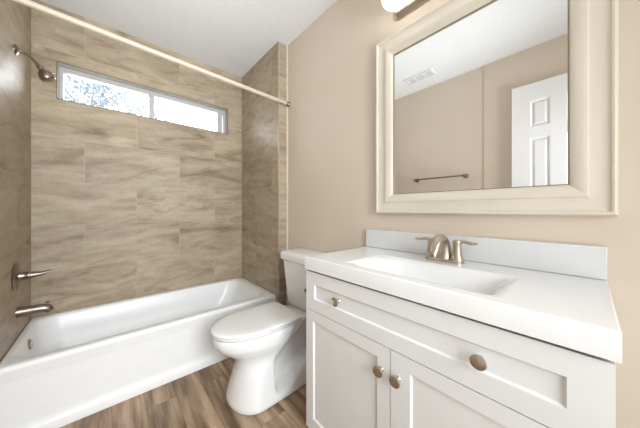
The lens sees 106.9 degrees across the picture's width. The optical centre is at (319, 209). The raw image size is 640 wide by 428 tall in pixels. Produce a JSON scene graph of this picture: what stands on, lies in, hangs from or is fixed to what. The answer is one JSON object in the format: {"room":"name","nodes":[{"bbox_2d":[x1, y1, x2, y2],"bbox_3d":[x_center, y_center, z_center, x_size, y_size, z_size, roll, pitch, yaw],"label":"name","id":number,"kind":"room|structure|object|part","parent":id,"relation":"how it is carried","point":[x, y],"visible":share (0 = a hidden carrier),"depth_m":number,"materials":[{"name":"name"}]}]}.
{"room":"bathroom","nodes":[
{"label":"bathroom","id":0,"kind":"room"},
{"bbox_2d":[0,0,30,361],"bbox_3d":[-1.869,-0.173,1.270,0.291,2.626,0.770,0,0,-42],"label":"wall","id":1,"kind":"structure","parent":0,"point":[15,18],"depth_m":1.36,"materials":[{"name":"tile"}]},
{"bbox_2d":[11,263,51,290],"bbox_3d":[-1.713,0.388,1.421,0.143,0.160,0.160,0,0,-42],"label":"shower valve","id":2,"kind":"object","parent":1,"relation":"attached to","point":[17,275],"visible":1,"depth_m":1.38,"materials":[{"name":"silver metal"}]},
{"bbox_3d":[-1.738,0.388,1.399,0.056,0.052,0.052,0,0,-42],"label":"stem","id":3,"kind":"part","parent":2,"relation":"part of","materials":[{"name":"silver metal"}]},
{"bbox_3d":[-1.692,0.388,1.440,0.087,0.041,0.039,0,0,-42],"label":"lever","id":4,"kind":"part","parent":2,"relation":"part of","materials":[{"name":"silver metal"}]},
{"bbox_2d":[15,301,53,317],"bbox_3d":[-1.734,0.605,1.449,0.148,0.072,0.060,0,0,-42],"label":"tub spout","id":5,"kind":"object","parent":1,"relation":"attached to","point":[32,309],"visible":1,"depth_m":1.43,"materials":[{"name":"silver metal"}]},
{"bbox_2d":[14,44,55,81],"bbox_3d":[-1.707,-0.871,1.426,0.158,0.174,0.070,0,0,-42],"label":"shower","id":6,"kind":"object","parent":1,"relation":"attached to","point":[44,75],"visible":1,"depth_m":1.43,"materials":[{"name":"silver metal"}]},
{"bbox_3d":[-1.728,-0.898,1.408,0.096,0.078,0.017,0,0,-42],"label":"arm","id":7,"kind":"part","parent":6,"relation":"part of","materials":[{"name":"silver metal"}]},
{"bbox_2d":[31,0,241,318],"bbox_3d":[-1.525,-0.173,2.207,2.050,2.626,0.174,0,0,-42],"label":"wall","id":8,"kind":"structure","parent":0,"point":[124,206],"depth_m":1.98,"materials":[{"name":"tile"}]},
{"bbox_2d":[56,61,227,134],"bbox_3d":[-1.497,-0.950,2.189,1.247,0.277,0.118,0,0,-42],"label":"window","id":9,"kind":"structure","parent":8,"relation":"in","point":[62,69],"depth_m":2.10,"materials":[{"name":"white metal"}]},
{"bbox_3d":[-1.519,-1.055,2.213,1.195,0.018,0.053,0,0,-42],"label":"head rail","id":10,"kind":"part","parent":9,"relation":"part of","materials":[{"name":"plastic"}]},
{"bbox_3d":[-1.551,-0.939,2.178,0.037,0.227,0.053,0,0,-42],"label":"post","id":11,"kind":"part","parent":9,"relation":"part of","materials":[{"name":"plastic"}]},
{"bbox_2d":[60,358,308,427],"bbox_3d":[-0.189,1.180,0.702,2.050,0.080,4.200,0,0,-42],"label":"floor","id":12,"kind":"structure","parent":0,"point":[197,399],"depth_m":1.35,"materials":[{"name":"brown wood"}]},
{"bbox_2d":[0,277,275,427],"bbox_3d":[-1.199,0.946,1.879,1.516,0.385,0.745,0,0,-42],"label":"bathtub","id":13,"kind":"object","parent":12,"relation":"on","point":[67,367],"visible":0.96,"depth_m":1.51,"materials":[{"name":"white ceramic"}]},
{"bbox_3d":[-1.755,0.814,1.437,0.022,0.064,0.064,0,0,-42],"label":"overflow plate","id":14,"kind":"part","parent":13,"relation":"part of","materials":[{"name":"silver metal"}]},
{"bbox_2d":[0,277,275,377],"bbox_3d":[-1.202,0.915,1.882,1.516,0.325,0.737,0,0,-42],"label":"basin","id":15,"kind":"object","parent":13,"relation":"in","point":[164,334],"depth_m":1.65,"materials":[{"name":"white ceramic"}]},
{"bbox_2d":[210,248,323,415],"bbox_3d":[-0.310,0.726,1.570,0.778,0.826,0.430,0,0,-42],"label":"toilet","id":16,"kind":"object","parent":12,"relation":"on","point":[266,342],"visible":0.88,"depth_m":1.41,"materials":[{"name":"white ceramic"}]},
{"bbox_3d":[-0.409,0.708,1.482,0.501,0.015,0.356,0,0,-42],"label":"seat","id":17,"kind":"part","parent":16,"relation":"part of","materials":[{"name":"white plastic"}]},
{"bbox_3d":[-0.409,0.685,1.482,0.512,0.020,0.364,0,0,-42],"label":"seat lid","id":18,"kind":"part","parent":16,"relation":"part of","materials":[{"name":"white plastic"}]},
{"bbox_3d":[-0.348,0.927,1.536,0.651,0.423,0.364,0,0,-42],"label":"bowl","id":19,"kind":"part","parent":16,"relation":"part of","materials":[{"name":"white ceramic"}]},
{"bbox_3d":[-0.096,0.549,1.760,0.197,0.334,0.392,0,0,-42],"label":"tank","id":20,"kind":"part","parent":16,"relation":"part of","materials":[{"name":"white ceramic"}]},
{"bbox_3d":[-0.101,0.347,1.755,0.221,0.068,0.430,0,0,-42],"label":"tank lid","id":21,"kind":"part","parent":16,"relation":"part of","materials":[{"name":"white ceramic"}]},
{"bbox_2d":[306,270,615,427],"bbox_3d":[0.419,0.713,0.954,0.517,0.855,0.944,0,0,-42],"label":"vanity cabinet","id":22,"kind":"object","parent":12,"relation":"on","point":[375,358],"visible":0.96,"depth_m":0.71,"materials":[{"name":"white paint"}]},
{"bbox_3d":[0.067,0.384,0.992,0.027,0.039,0.039,0,0,-42],"label":"knob","id":23,"kind":"part","parent":22,"relation":"part of","materials":[{"name":"brown metal"}]},
{"bbox_3d":[0.092,0.761,0.987,0.019,0.568,0.458,0,0,-42],"label":"door","id":24,"kind":"part","parent":22,"relation":"part of","materials":[{"name":"white paint"}]},
{"bbox_3d":[0.205,0.560,0.826,0.027,0.039,0.039,0,0,-42],"label":"knob","id":25,"kind":"part","parent":22,"relation":"part of","materials":[{"name":"brown metal"}]},
{"bbox_3d":[0.248,0.560,0.777,0.027,0.039,0.039,0,0,-42],"label":"knob","id":26,"kind":"part","parent":22,"relation":"part of","materials":[{"name":"brown metal"}]},
{"bbox_2d":[305,246,621,363],"bbox_3d":[0.428,0.275,0.957,0.499,0.099,0.950,0,0,-42],"label":"countertop","id":27,"kind":"structure","parent":22,"relation":"on","point":[578,313],"depth_m":0.68,"materials":[{"name":"white stone"}]},
{"bbox_2d":[415,234,477,263],"bbox_3d":[0.547,0.165,1.048,0.201,0.121,0.182,0,0,7],"label":"faucet","id":28,"kind":"object","parent":27,"relation":"on","point":[439,247],"visible":1,"depth_m":1.00,"materials":[{"name":"silver metal"}]},
{"bbox_3d":[0.486,0.136,1.117,0.029,0.018,0.070,0,0,-42],"label":"lever","id":29,"kind":"part","parent":28,"relation":"part of","materials":[{"name":"silver metal"}]},
{"bbox_3d":[0.512,0.172,1.088,0.051,0.088,0.051,0,0,-42],"label":"handle","id":30,"kind":"part","parent":28,"relation":"part of","materials":[{"name":"silver metal"}]},
{"bbox_3d":[0.518,0.162,1.022,0.155,0.114,0.064,0,0,-42],"label":"spout","id":31,"kind":"part","parent":28,"relation":"part of","materials":[{"name":"silver metal"}]},
{"bbox_3d":[0.547,0.219,1.048,0.054,0.012,0.160,0,0,-42],"label":"plate","id":32,"kind":"part","parent":28,"relation":"part of","materials":[{"name":"silver metal"}]},
{"bbox_3d":[0.583,0.172,1.008,0.051,0.088,0.051,0,0,-42],"label":"handle","id":33,"kind":"part","parent":28,"relation":"part of","materials":[{"name":"silver metal"}]},
{"bbox_3d":[0.609,0.136,0.978,0.029,0.018,0.070,0,0,-42],"label":"lever","id":34,"kind":"part","parent":28,"relation":"part of","materials":[{"name":"silver metal"}]},
{"bbox_3d":[0.406,0.761,0.633,0.019,0.568,0.480,0,0,-42],"label":"door","id":35,"kind":"part","parent":22,"relation":"part of","materials":[{"name":"white paint"}]},
{"bbox_3d":[0.408,0.388,0.608,0.027,0.039,0.039,0,0,-42],"label":"knob","id":36,"kind":"part","parent":22,"relation":"part of","materials":[{"name":"brown metal"}]},
{"bbox_2d":[40,0,336,77],"bbox_3d":[-0.189,-1.526,0.702,2.050,0.080,4.200,0,0,-42],"label":"ceiling","id":37,"kind":"structure","parent":0,"point":[230,36],"depth_m":1.88,"materials":[{"name":"white paint"}]},
{"bbox_2d":[242,42,285,304],"bbox_3d":[-0.588,-0.173,2.408,0.096,2.626,0.770,0,0,-42],"label":"wall","id":38,"kind":"structure","parent":0,"point":[259,113],"depth_m":2.27,"materials":[{"name":"tile"}]},
{"bbox_2d":[277,41,278,294],"bbox_3d":[-0.367,-0.366,2.095,0.014,2.239,0.016,0,0,-42],"label":"trim","id":39,"kind":"structure","parent":38,"relation":"attached to","point":[278,41],"depth_m":2.09,"materials":[{"name":"tile"}]},
{"bbox_2d":[286,45,287,305],"bbox_3d":[-0.297,-0.173,2.144,0.012,2.626,0.010,0,0,-42],"label":"trim","id":40,"kind":"structure","parent":38,"relation":"attached to","point":[286,45],"depth_m":2.14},
{"bbox_2d":[288,0,639,427],"bbox_3d":[0.549,-0.173,1.307,0.143,2.626,3.926,0,0,-42],"label":"wall","id":41,"kind":"structure","parent":0,"point":[332,62],"depth_m":1.50,"materials":[{"name":"beige paint"}]},
{"bbox_2d":[381,0,428,20],"bbox_3d":[0.582,-1.113,1.025,0.181,0.123,0.690,0,0,-42],"label":"vanity light","id":42,"kind":"object","parent":41,"relation":"attached to","point":[401,8],"visible":1,"depth_m":1.24,"materials":[{"name":"silver metal"}]},
{"bbox_3d":[0.391,-1.113,1.216,0.150,0.123,0.150,0,0,-42],"label":"globe","id":43,"kind":"part","parent":42,"relation":"part of","materials":[{"name":"white glass"}]},
{"bbox_2d":[366,229,606,279],"bbox_3d":[0.607,0.172,1.117,0.021,0.106,0.950,0,0,-42],"label":"backsplash","id":44,"kind":"structure","parent":41,"relation":"attached to","point":[589,261],"depth_m":0.92,"materials":[{"name":"white stone"}]},
{"bbox_2d":[376,0,618,215],"bbox_3d":[0.635,-0.478,1.073,0.037,0.994,0.892,0,0,-42],"label":"wall mirror","id":45,"kind":"object","parent":41,"relation":"attached to","point":[497,107],"visible":1,"depth_m":0.97,"materials":[{"name":"beige wood"}]},
{"bbox_3d":[0.635,-0.921,1.073,0.037,0.107,0.892,0,0,-42],"label":"frame rail","id":46,"kind":"part","parent":45,"relation":"part of","materials":[{"name":"beige wood"}]},
{"bbox_2d":[394,0,567,193],"bbox_3d":[0.643,-0.478,1.080,0.010,0.794,0.692,0,0,-42],"label":"mirror glass","id":47,"kind":"object","parent":45,"relation":"on","point":[481,94],"depth_m":1.00,"materials":[{"name":"silver mirror"}]},
{"bbox_3d":[0.635,-0.035,1.073,0.037,0.107,0.892,0,0,-42],"label":"frame rail","id":48,"kind":"part","parent":45,"relation":"part of","materials":[{"name":"beige wood"}]},
{"bbox_3d":[-0.598,-0.173,-0.226,0.206,2.626,3.156,0,0,-42],"label":"wall","id":49,"kind":"structure","parent":0,"visible":0},
{"bbox_2d":[12,0,289,106],"bbox_3d":[-0.917,-0.973,1.566,1.707,0.098,0.048,0,0,-42],"label":"shower curtain rod","id":50,"kind":"object","parent":49,"relation":"attached to","point":[29,3],"visible":1,"depth_m":1.40,"materials":[{"name":"beige metal"}]},
{"label":"outside","id":51,"kind":"structure","parent":0,"visible":0},
{"bbox_3d":[-10.921,2.690,12.302,24.000,0.100,27.100,0,0,-42],"label":"ground","id":52,"kind":"structure","parent":51,"visible":0},
{"bbox_2d":[64,75,170,120],"bbox_3d":[-5.710,-0.594,5.907,3.473,6.476,3.449,0,0,-42],"label":"tree","id":53,"kind":"object","parent":52,"relation":"on","point":[96,87],"visible":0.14,"depth_m":5.64,"materials":[{"name":"grey plant"}]}
]}

